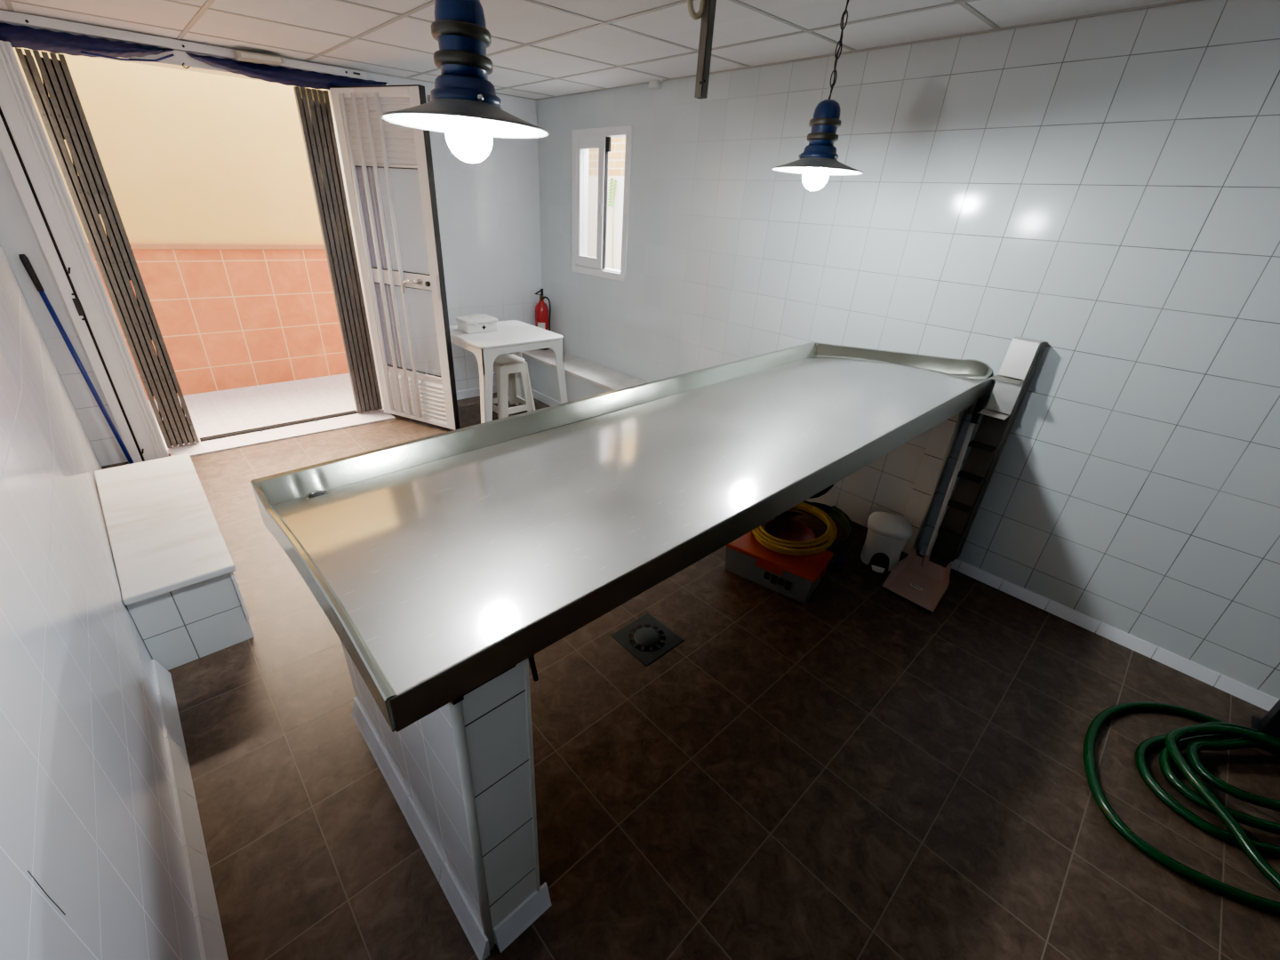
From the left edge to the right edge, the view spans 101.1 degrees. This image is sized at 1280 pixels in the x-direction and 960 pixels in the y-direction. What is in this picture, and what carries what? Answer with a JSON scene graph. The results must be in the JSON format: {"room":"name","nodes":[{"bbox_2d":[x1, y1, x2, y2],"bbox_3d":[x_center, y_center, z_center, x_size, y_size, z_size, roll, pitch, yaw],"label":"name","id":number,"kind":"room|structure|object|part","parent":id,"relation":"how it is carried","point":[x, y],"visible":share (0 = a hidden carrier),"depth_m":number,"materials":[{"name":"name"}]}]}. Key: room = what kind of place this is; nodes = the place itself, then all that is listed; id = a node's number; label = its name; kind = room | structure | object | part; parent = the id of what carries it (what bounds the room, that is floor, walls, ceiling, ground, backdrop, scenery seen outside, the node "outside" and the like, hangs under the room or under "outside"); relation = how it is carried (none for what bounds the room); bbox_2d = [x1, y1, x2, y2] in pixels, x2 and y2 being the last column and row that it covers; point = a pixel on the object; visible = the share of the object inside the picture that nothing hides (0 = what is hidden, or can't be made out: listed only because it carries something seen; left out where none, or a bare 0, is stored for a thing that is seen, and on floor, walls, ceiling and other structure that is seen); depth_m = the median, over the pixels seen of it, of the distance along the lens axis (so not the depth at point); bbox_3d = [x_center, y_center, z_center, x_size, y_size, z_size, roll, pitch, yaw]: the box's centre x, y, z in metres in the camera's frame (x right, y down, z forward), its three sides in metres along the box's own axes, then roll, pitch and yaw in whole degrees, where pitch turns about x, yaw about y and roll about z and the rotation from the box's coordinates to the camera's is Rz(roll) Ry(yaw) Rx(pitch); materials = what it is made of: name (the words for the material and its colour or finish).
{"room":"fish shop","nodes":[
{"label":"fish shop","id":0,"kind":"room"},
{"bbox_2d":[0,242,200,959],"bbox_3d":[-1.361,0.000,0.764,0.505,2.500,5.730,-21,36,-39],"label":"wall","id":1,"kind":"structure","parent":0,"point":[92,867],"depth_m":1.01,"materials":[{"name":"tile"}]},
{"bbox_2d":[151,659,228,959],"bbox_3d":[-0.526,1.292,0.785,0.030,0.085,3.418,-21,36,-39],"label":"baseboard","id":2,"kind":"structure","parent":1,"relation":"attached to","point":[212,944],"depth_m":1.40,"materials":[{"name":"white ceramic"}]},
{"bbox_2d":[0,21,541,466],"bbox_3d":[-2.239,-1.533,3.578,3.600,2.550,0.150,-21,36,-39],"label":"wall","id":3,"kind":"structure","parent":0,"point":[488,210],"depth_m":4.08,"materials":[{"name":"tile"}]},
{"bbox_2d":[0,40,168,463],"bbox_3d":[-3.010,-1.057,2.836,0.173,2.090,0.084,-21,36,-39],"label":"door","id":4,"kind":"structure","parent":3,"relation":"in","point":[26,149],"depth_m":2.77,"materials":[{"name":"white metal"}]},
{"bbox_2d":[0,22,174,62],"bbox_3d":[-2.728,-2.087,2.515,0.815,0.107,0.051,-21,36,-39],"label":"curtain","id":5,"kind":"object","parent":3,"relation":"hanging from","point":[19,36],"visible":1,"depth_m":2.53,"materials":[{"name":"blue fabric"}]},
{"bbox_2d":[0,9,367,79],"bbox_3d":[-2.403,-2.265,2.812,1.800,0.164,0.049,-21,36,-39],"label":"door frame","id":6,"kind":"structure","parent":3,"relation":"attached to","point":[181,59],"depth_m":2.74,"materials":[{"name":"white metal"}]},
{"bbox_2d":[233,49,283,65],"bbox_3d":[-2.127,-2.357,2.946,0.220,0.049,0.100,-21,36,-39],"label":"emergency light","id":7,"kind":"object","parent":3,"relation":"attached to","point":[239,55],"visible":1,"depth_m":2.92,"materials":[{"name":"beige plastic"}]},
{"bbox_2d":[185,52,406,367],"bbox_3d":[-2.073,-1.498,3.572,1.045,2.114,0.048,-21,36,-39],"label":"curtain","id":8,"kind":"object","parent":3,"relation":"hanging from","point":[279,75],"visible":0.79,"depth_m":3.28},
{"bbox_2d":[329,84,460,430],"bbox_3d":[-1.639,-1.384,3.573,0.715,2.101,0.100,15,29,20],"label":"door","id":9,"kind":"structure","parent":3,"relation":"in","point":[365,139],"depth_m":3.45,"materials":[{"name":"white metal"}]},
{"bbox_3d":[-1.588,-2.129,3.222,0.565,0.340,0.030,15,29,20],"label":"slat panel","id":10,"kind":"part","parent":9,"relation":"part of","materials":[{"name":"white metal"}]},
{"bbox_3d":[-1.531,-1.299,3.532,0.147,0.100,0.055,11,28,14],"label":"lever handle","id":11,"kind":"part","parent":9,"relation":"part of","materials":[{"name":"silver metal"}]},
{"bbox_3d":[-1.688,-0.642,3.987,0.565,0.340,0.030,15,29,20],"label":"slat panel","id":12,"kind":"part","parent":9,"relation":"part of","materials":[{"name":"white metal"}]},
{"bbox_3d":[-1.331,-1.270,3.481,0.022,0.160,0.004,15,29,20],"label":"lock plate","id":13,"kind":"part","parent":9,"relation":"part of","materials":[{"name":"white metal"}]},
{"bbox_2d":[456,384,496,399],"bbox_3d":[-1.605,-0.734,4.604,1.123,0.070,0.015,-21,36,-39],"label":"baseboard","id":14,"kind":"structure","parent":3,"relation":"attached to","point":[475,392],"depth_m":4.68,"materials":[{"name":"white ceramic"}]},
{"bbox_2d":[0,0,1178,99],"bbox_3d":[-0.196,-1.523,1.372,3.800,0.218,6.030,-21,36,-39],"label":"ceiling","id":15,"kind":"structure","parent":0,"point":[518,20],"depth_m":2.33,"materials":[{"name":"white tile"}]},
{"bbox_2d":[381,0,548,162],"bbox_3d":[-0.334,-0.922,0.963,0.322,0.590,0.322,-21,36,-39],"label":"pendant lamp","id":16,"kind":"object","parent":15,"relation":"hanging from","point":[462,104],"visible":1,"depth_m":0.99,"materials":[{"name":"blue metal"}]},
{"bbox_3d":[-0.347,-0.732,1.061,0.322,0.038,0.322,-21,36,-39],"label":"lamp shade","id":17,"kind":"part","parent":16,"relation":"part of","materials":[{"name":"grey metal"}]},
{"bbox_3d":[-0.349,-0.701,1.077,0.092,0.092,0.092,-21,36,-39],"label":"bulb","id":18,"kind":"part","parent":16,"relation":"part of","materials":[{"name":"white glass"}]},
{"bbox_2d":[2,0,1203,100],"bbox_3d":[-0.021,-1.484,1.425,3.100,0.102,5.630,-21,36,-39],"label":"grid","id":19,"kind":"object","parent":15,"relation":"attached to","point":[8,3],"visible":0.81,"depth_m":2.36,"materials":[{"name":"metal"}]},
{"bbox_2d":[687,0,705,20],"bbox_3d":[0.162,-1.398,1.466,0.054,0.185,0.017,-2,28,-11],"label":"pipe","id":20,"kind":"object","parent":15,"relation":"hanging from","point":[694,16],"visible":1,"depth_m":1.49,"materials":[{"name":"beige plastic"}]},
{"bbox_2d":[694,0,716,99],"bbox_3d":[0.195,-1.321,1.516,0.028,0.364,0.028,-21,36,-39],"label":"tube","id":21,"kind":"object","parent":15,"relation":"hanging from","point":[708,19],"visible":1,"depth_m":1.54,"materials":[{"name":"grey metal"}]},
{"bbox_2d":[771,0,863,191],"bbox_3d":[0.661,-1.343,1.826,0.322,0.598,0.322,-21,36,-39],"label":"pendant lamp","id":22,"kind":"object","parent":15,"relation":"hanging from","point":[818,160],"visible":1,"depth_m":1.85,"materials":[{"name":"blue metal"}]},
{"bbox_3d":[0.646,-1.118,1.941,0.092,0.092,0.092,-21,36,-39],"label":"bulb","id":23,"kind":"part","parent":22,"relation":"part of","materials":[{"name":"white glass"}]},
{"bbox_3d":[0.648,-1.149,1.925,0.322,0.038,0.322,-21,36,-39],"label":"lamp shade","id":24,"kind":"part","parent":22,"relation":"part of","materials":[{"name":"grey metal"}]},
{"bbox_3d":[0.669,-1.464,1.764,0.016,0.325,0.016,-10,30,-25],"label":"chain","id":25,"kind":"part","parent":22,"relation":"part of","materials":[{"name":"metal"}]},
{"bbox_2d":[101,392,1279,959],"bbox_3d":[-0.233,0.614,2.347,3.800,0.100,5.730,-21,36,-39],"label":"floor","id":26,"kind":"structure","parent":0,"point":[855,771],"depth_m":1.66,"materials":[{"name":"tile"}]},
{"bbox_2d":[18,254,134,463],"bbox_3d":[-3.107,-0.616,2.938,0.157,1.180,0.030,6,27,5],"label":"pole","id":27,"kind":"object","parent":26,"relation":"on","point":[23,258],"visible":0.87,"depth_m":2.88,"materials":[{"name":"blue metal"}]},
{"bbox_3d":[-3.102,-0.541,2.973,0.137,1.016,0.022,7,27,6],"label":"handle","id":28,"kind":"part","parent":27,"relation":"part of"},
{"bbox_2d":[94,453,254,670],"bbox_3d":[-2.008,0.288,2.254,0.347,0.352,1.202,-21,36,-39],"label":"tiled bench","id":29,"kind":"object","parent":26,"relation":"on","point":[175,566],"visible":0.99,"depth_m":1.96,"materials":[{"name":"tile"}]},
{"bbox_3d":[-1.499,0.432,1.974,0.009,0.232,0.010,-21,36,-39],"label":"corner trim","id":30,"kind":"part","parent":29,"relation":"part of","materials":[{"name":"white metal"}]},
{"bbox_2d":[168,408,395,456],"bbox_3d":[-2.535,-0.364,3.826,1.360,0.012,0.340,-21,36,-39],"label":"threshold","id":31,"kind":"object","parent":26,"relation":"on","point":[215,445],"visible":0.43,"depth_m":3.75,"materials":[{"name":"white stone"}]},
{"bbox_2d":[15,48,199,447],"bbox_3d":[-2.955,-1.151,3.011,0.166,2.064,0.046,-21,36,-39],"label":"gate","id":32,"kind":"object","parent":31,"relation":"on","point":[61,112],"visible":1,"depth_m":2.90,"materials":[{"name":"metal"}]},
{"bbox_2d":[200,409,357,441],"bbox_3d":[-2.600,-0.403,3.861,0.990,0.018,0.052,-21,36,-39],"label":"floor track","id":33,"kind":"object","parent":31,"relation":"on","point":[316,419],"visible":1,"depth_m":3.82,"materials":[{"name":"grey metal"}]},
{"bbox_2d":[293,86,382,413],"bbox_3d":[-2.099,-1.489,3.738,0.185,2.102,0.046,-21,36,-39],"label":"gate","id":34,"kind":"object","parent":31,"relation":"on","point":[313,105],"visible":1,"depth_m":3.63,"materials":[{"name":"metal"}]},
{"bbox_2d":[440,320,567,423],"bbox_3d":[-1.052,-0.778,4.055,0.744,0.715,0.710,-21,36,-39],"label":"plastic table","id":35,"kind":"object","parent":26,"relation":"on","point":[514,337],"visible":0.57,"depth_m":3.72,"materials":[{"name":"white plastic"}]},
{"bbox_2d":[455,313,497,333],"bbox_3d":[-1.193,-1.157,3.863,0.252,0.114,0.190,-21,36,-39],"label":"box","id":36,"kind":"object","parent":35,"relation":"on","point":[478,323],"visible":1,"depth_m":3.81,"materials":[{"name":"white plastic"}]},
{"bbox_3d":[-1.193,-1.175,3.855,0.252,0.024,0.187,-21,36,-39],"label":"lid","id":37,"kind":"part","parent":36,"relation":"part of","materials":[{"name":"white plastic"}]},
{"bbox_3d":[-1.188,-1.196,3.844,0.132,0.025,0.010,-21,36,-39],"label":"carry handle","id":38,"kind":"part","parent":36,"relation":"part of","materials":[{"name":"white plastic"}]},
{"bbox_3d":[-1.077,-0.491,3.705,0.111,0.522,0.092,-21,36,-39],"label":"leg","id":39,"kind":"part","parent":35,"relation":"part of","materials":[{"name":"white plastic"}]},
{"bbox_3d":[-1.038,-0.893,4.492,0.111,0.522,0.092,-21,36,-39],"label":"leg","id":40,"kind":"part","parent":35,"relation":"part of","materials":[{"name":"white plastic"}]},
{"bbox_3d":[-0.616,-0.664,4.103,0.111,0.522,0.092,-21,36,-39],"label":"leg","id":41,"kind":"part","parent":35,"relation":"part of","materials":[{"name":"white plastic"}]},
{"bbox_2d":[492,353,535,418],"bbox_3d":[-1.092,-0.777,4.336,0.338,0.452,0.338,-21,36,-39],"label":"plastic stool","id":42,"kind":"object","parent":26,"relation":"on","point":[506,367],"visible":0.74,"depth_m":4.25,"materials":[{"name":"white plastic"}]},
{"bbox_3d":[-1.187,-0.733,4.259,0.046,0.432,0.338,-21,36,-39],"label":"frame","id":43,"kind":"part","parent":42,"relation":"part of","materials":[{"name":"beige plastic"}]},
{"bbox_3d":[-1.181,-0.816,4.423,0.338,0.432,0.046,-21,36,-39],"label":"frame","id":44,"kind":"part","parent":42,"relation":"part of","materials":[{"name":"beige plastic"}]},
{"bbox_3d":[-1.079,-0.964,4.240,0.250,0.030,0.240,-21,36,-39],"label":"seat","id":45,"kind":"part","parent":42,"relation":"part of","materials":[{"name":"beige plastic"}]},
{"bbox_3d":[-0.997,-0.804,4.423,0.046,0.432,0.338,-21,36,-39],"label":"frame","id":46,"kind":"part","parent":42,"relation":"part of","materials":[{"name":"beige plastic"}]},
{"bbox_2d":[521,347,647,406],"bbox_3d":[-0.297,-0.666,4.294,0.343,0.388,2.240,-21,36,-39],"label":"tiled ledge","id":47,"kind":"object","parent":26,"relation":"on","point":[584,378],"visible":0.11,"depth_m":4.40,"materials":[{"name":"tile"}]},
{"bbox_2d":[534,288,551,350],"bbox_3d":[-0.884,-1.444,4.735,0.127,0.520,0.141,10,28,12],"label":"fire extinguisher","id":48,"kind":"object","parent":47,"relation":"on","point":[542,320],"visible":0.71,"depth_m":4.68,"materials":[{"name":"red metal"}]},
{"bbox_3d":[-0.883,-1.641,4.610,0.019,0.056,0.095,21,32,30],"label":"lever","id":49,"kind":"part","parent":48,"relation":"part of","materials":[{"name":"black metal"}]},
{"bbox_3d":[-0.419,-0.486,4.276,0.014,0.070,2.230,-21,36,-39],"label":"skirting","id":50,"kind":"part","parent":47,"relation":"part of","materials":[{"name":"white tile"}]},
{"bbox_2d":[250,342,992,959],"bbox_3d":[0.295,0.143,2.071,2.716,1.051,0.940,-21,36,-39],"label":"steel table","id":51,"kind":"object","parent":26,"relation":"on","point":[440,565],"visible":1,"depth_m":1.25,"materials":[{"name":"stainless steel"},{"name":"tile"},{"name":"white ceramic"}]},
{"bbox_3d":[-0.598,0.906,1.544,0.189,0.070,0.900,-21,36,-39],"label":"skirting","id":52,"kind":"part","parent":51,"relation":"part of","materials":[{"name":"white tile"}]},
{"bbox_3d":[-0.332,0.736,1.064,0.020,0.842,0.020,-21,36,-39],"label":"edge trim","id":53,"kind":"part","parent":51,"relation":"part of","materials":[{"name":"beige plastic"}]},
{"bbox_3d":[0.339,-0.206,1.870,2.702,0.141,0.856,-21,36,-39],"label":"plate","id":54,"kind":"part","parent":51,"relation":"part of","materials":[{"name":"metal"}]},
{"bbox_3d":[1.493,0.042,2.667,0.016,0.830,0.016,-21,36,-39],"label":"edge trim","id":55,"kind":"part","parent":51,"relation":"part of","materials":[{"name":"metal"}]},
{"bbox_2d":[610,613,683,665],"bbox_3d":[0.030,0.653,2.186,0.216,0.009,0.216,-21,36,-39],"label":"floor drain","id":56,"kind":"object","parent":26,"relation":"on","point":[646,638],"visible":1,"depth_m":2.18,"materials":[{"name":"metal"}]},
{"bbox_2d":[725,526,833,603],"bbox_3d":[0.664,0.401,2.583,0.464,0.170,0.273,21,32,29],"label":"storage box","id":57,"kind":"object","parent":26,"relation":"on","point":[796,578],"visible":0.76,"depth_m":2.48,"materials":[{"name":"plastic"}]},
{"bbox_2d":[764,519,815,548],"bbox_3d":[0.744,0.271,2.624,0.250,0.030,0.250,-21,36,-39],"label":"tray","id":58,"kind":"object","parent":57,"relation":"on","point":[789,530],"visible":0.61,"depth_m":2.67,"materials":[{"name":"plastic"}]},
{"bbox_2d":[752,502,837,555],"bbox_3d":[0.759,0.232,2.616,0.425,0.105,0.408,-21,36,-39],"label":"hose","id":59,"kind":"object","parent":57,"relation":"on","point":[831,531],"visible":0.73,"depth_m":2.50,"materials":[{"name":"rubber"}]},
{"bbox_2d":[772,501,854,558],"bbox_3d":[0.944,0.270,2.895,0.443,0.159,0.427,-21,36,-39],"label":"hose","id":60,"kind":"object","parent":26,"relation":"on","point":[834,512],"visible":0.44,"depth_m":2.94,"materials":[{"name":"rubber"}]},
{"bbox_2d":[808,483,834,498],"bbox_3d":[0.991,-0.078,3.083,0.142,0.372,0.355,-21,36,-39],"label":"hose","id":61,"kind":"object","parent":60,"relation":"on","point":[828,489],"visible":0.06,"depth_m":3.01,"materials":[{"name":"black rubber"}]},
{"bbox_2d":[860,512,912,573],"bbox_3d":[1.267,0.313,2.731,0.234,0.263,0.224,-21,36,-39],"label":"pedal bin","id":62,"kind":"object","parent":26,"relation":"on","point":[887,534],"visible":0.95,"depth_m":2.67,"materials":[{"name":"white plastic"}]},
{"bbox_3d":[1.279,0.222,2.691,0.212,0.063,0.200,16,30,22],"label":"lid","id":63,"kind":"part","parent":62,"relation":"part of","materials":[{"name":"white plastic"}]},
{"bbox_2d":[881,399,983,613],"bbox_3d":[1.426,0.116,2.423,0.384,0.910,0.252,-21,36,-39],"label":"dustpan","id":64,"kind":"object","parent":26,"relation":"on","point":[922,582],"visible":1,"depth_m":2.59,"materials":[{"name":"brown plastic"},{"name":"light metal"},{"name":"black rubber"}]},
{"bbox_2d":[920,554,930,567],"bbox_3d":[1.443,0.423,2.668,0.042,0.097,0.038,-21,36,-39],"label":"socket","id":65,"kind":"object","parent":64,"relation":"attached to","point":[925,563],"depth_m":2.65,"materials":[{"name":"plastic"}]},
{"bbox_3d":[1.484,0.080,2.542,0.021,0.778,0.118,15,29,20],"label":"handle","id":66,"kind":"part","parent":64,"relation":"part of","materials":[{"name":"grey plastic"}]},
{"bbox_2d":[1082,701,1279,915],"bbox_3d":[1.951,1.006,1.629,0.886,0.124,0.884,-21,36,-39],"label":"garden hose","id":67,"kind":"object","parent":26,"relation":"on","point":[1222,735],"visible":1,"depth_m":1.68,"materials":[{"name":"green rubber"}]},
{"bbox_2d":[1251,698,1279,736],"bbox_3d":[2.361,0.494,1.714,0.100,1.000,0.110,-21,36,-39],"label":"machine foot","id":68,"kind":"object","parent":26,"relation":"on","point":[1269,724],"visible":0.69,"depth_m":1.92,"materials":[{"name":"black metal"}]},
{"bbox_3d":[2.332,0.933,1.940,0.100,0.010,0.110,-21,36,-39],"label":"foot plate","id":69,"kind":"part","parent":68,"relation":"part of","materials":[{"name":"black metal"}]},
{"bbox_3d":[2.357,0.490,1.709,0.070,0.990,0.073,-21,36,-39],"label":"post","id":70,"kind":"part","parent":68,"relation":"part of","materials":[{"name":"black metal"}]},
{"bbox_2d":[536,0,1279,699],"bbox_3d":[1.071,-0.983,2.940,0.120,2.550,5.880,-21,36,-39],"label":"wall","id":71,"kind":"structure","parent":0,"point":[1104,190],"depth_m":2.24,"materials":[{"name":"tile"}]},
{"bbox_2d":[571,125,632,281],"bbox_3d":[-0.271,-2.070,3.991,0.120,0.990,0.660,-21,36,-39],"label":"window","id":72,"kind":"structure","parent":71,"relation":"in","point":[583,140],"depth_m":3.98,"materials":[{"name":"white metal"}]},
{"bbox_3d":[-0.385,-2.110,4.045,0.032,0.876,0.343,-21,36,-39],"label":"sash","id":73,"kind":"part","parent":72,"relation":"part of","materials":[{"name":"white metal"}]},
{"bbox_3d":[-0.356,-2.122,4.071,0.025,0.870,0.295,-21,36,-39],"label":"sash","id":74,"kind":"part","parent":72,"relation":"part of","materials":[{"name":"white metal"}]},
{"bbox_2d":[648,80,663,89],"bbox_3d":[0.102,-2.466,3.286,0.044,0.043,0.095,-21,36,-39],"label":"sensor","id":75,"kind":"object","parent":71,"relation":"attached to","point":[653,84],"visible":1,"depth_m":3.28,"materials":[{"name":"white plastic"}]},
{"bbox_2d":[923,336,1047,566],"bbox_3d":[1.603,-0.095,2.493,0.151,1.125,0.126,-21,36,-39],"label":"wall rack","id":76,"kind":"object","parent":71,"relation":"attached to","point":[1020,362],"visible":0.98,"depth_m":2.44,"materials":[{"name":"metal"}]},
{"bbox_3d":[1.573,0.322,2.700,0.030,0.154,0.100,-21,36,-39],"label":"plate","id":77,"kind":"part","parent":76,"relation":"part of","materials":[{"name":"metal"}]},
{"bbox_3d":[1.582,0.181,2.627,0.030,0.154,0.100,-21,36,-39],"label":"plate","id":78,"kind":"part","parent":76,"relation":"part of","materials":[{"name":"metal"}]},
{"bbox_3d":[1.592,0.041,2.555,0.030,0.154,0.100,-21,36,-39],"label":"plate","id":79,"kind":"part","parent":76,"relation":"part of","materials":[{"name":"metal"}]},
{"bbox_3d":[1.601,-0.099,2.483,0.030,0.154,0.100,-21,36,-39],"label":"plate","id":80,"kind":"part","parent":76,"relation":"part of","materials":[{"name":"metal"}]},
{"bbox_3d":[1.611,-0.239,2.411,0.030,0.154,0.100,-21,36,-39],"label":"plate","id":81,"kind":"part","parent":76,"relation":"part of","materials":[{"name":"metal"}]},
{"bbox_3d":[1.620,-0.380,2.339,0.030,0.154,0.100,-21,36,-39],"label":"plate","id":82,"kind":"part","parent":76,"relation":"part of","materials":[{"name":"metal"}]},
{"bbox_3d":[1.648,-0.527,2.280,0.078,0.158,0.104,-21,36,-39],"label":"plate","id":83,"kind":"part","parent":76,"relation":"part of","materials":[{"name":"metal"}]},
{"bbox_2d":[919,544,1279,711],"bbox_3d":[2.204,0.739,2.258,0.030,0.050,1.958,-21,36,-39],"label":"baseboard","id":84,"kind":"structure","parent":71,"relation":"attached to","point":[1231,686],"depth_m":2.32,"materials":[{"name":"white ceramic"}]},
{"label":"outside","id":85,"kind":"structure","parent":0,"visible":0},
{"bbox_2d":[147,373,356,446],"bbox_3d":[-2.892,-0.625,4.412,10.000,0.098,1.120,-21,36,-39],"label":"floor","id":86,"kind":"structure","parent":85,"point":[213,412],"depth_m":4.27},
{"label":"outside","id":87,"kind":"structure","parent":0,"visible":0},
{"bbox_3d":[-0.118,-0.851,5.213,0.930,0.100,3.670,-21,36,-39],"label":"floor","id":88,"kind":"structure","parent":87,"visible":0},
{"bbox_2d":[607,177,616,268],"bbox_3d":[-0.318,-2.139,5.566,0.070,1.841,0.135,-21,36,-39],"label":"climbing plant","id":89,"kind":"object","parent":88,"relation":"on","point":[611,192],"visible":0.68,"depth_m":5.24,"materials":[{"name":"green plant"}]},
{"bbox_3d":[-0.301,-2.136,5.585,0.023,1.821,0.048,-21,36,-39],"label":"stem","id":90,"kind":"part","parent":89,"relation":"part of","materials":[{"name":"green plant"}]},
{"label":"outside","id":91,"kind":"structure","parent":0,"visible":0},
{"bbox_2d":[12,47,349,399],"bbox_3d":[-3.815,-2.155,3.542,8.400,3.500,0.225,-21,36,-39],"label":"wall","id":92,"kind":"structure","parent":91,"point":[208,175],"depth_m":4.09,"materials":[{"name":"ceramic"}]},
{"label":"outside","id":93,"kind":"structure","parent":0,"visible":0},
{"bbox_2d":[587,137,625,270],"bbox_3d":[0.371,-2.420,4.822,0.150,3.300,3.670,-21,36,-39],"label":"wall","id":94,"kind":"structure","parent":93,"point":[617,154],"depth_m":5.37,"materials":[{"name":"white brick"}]}
]}

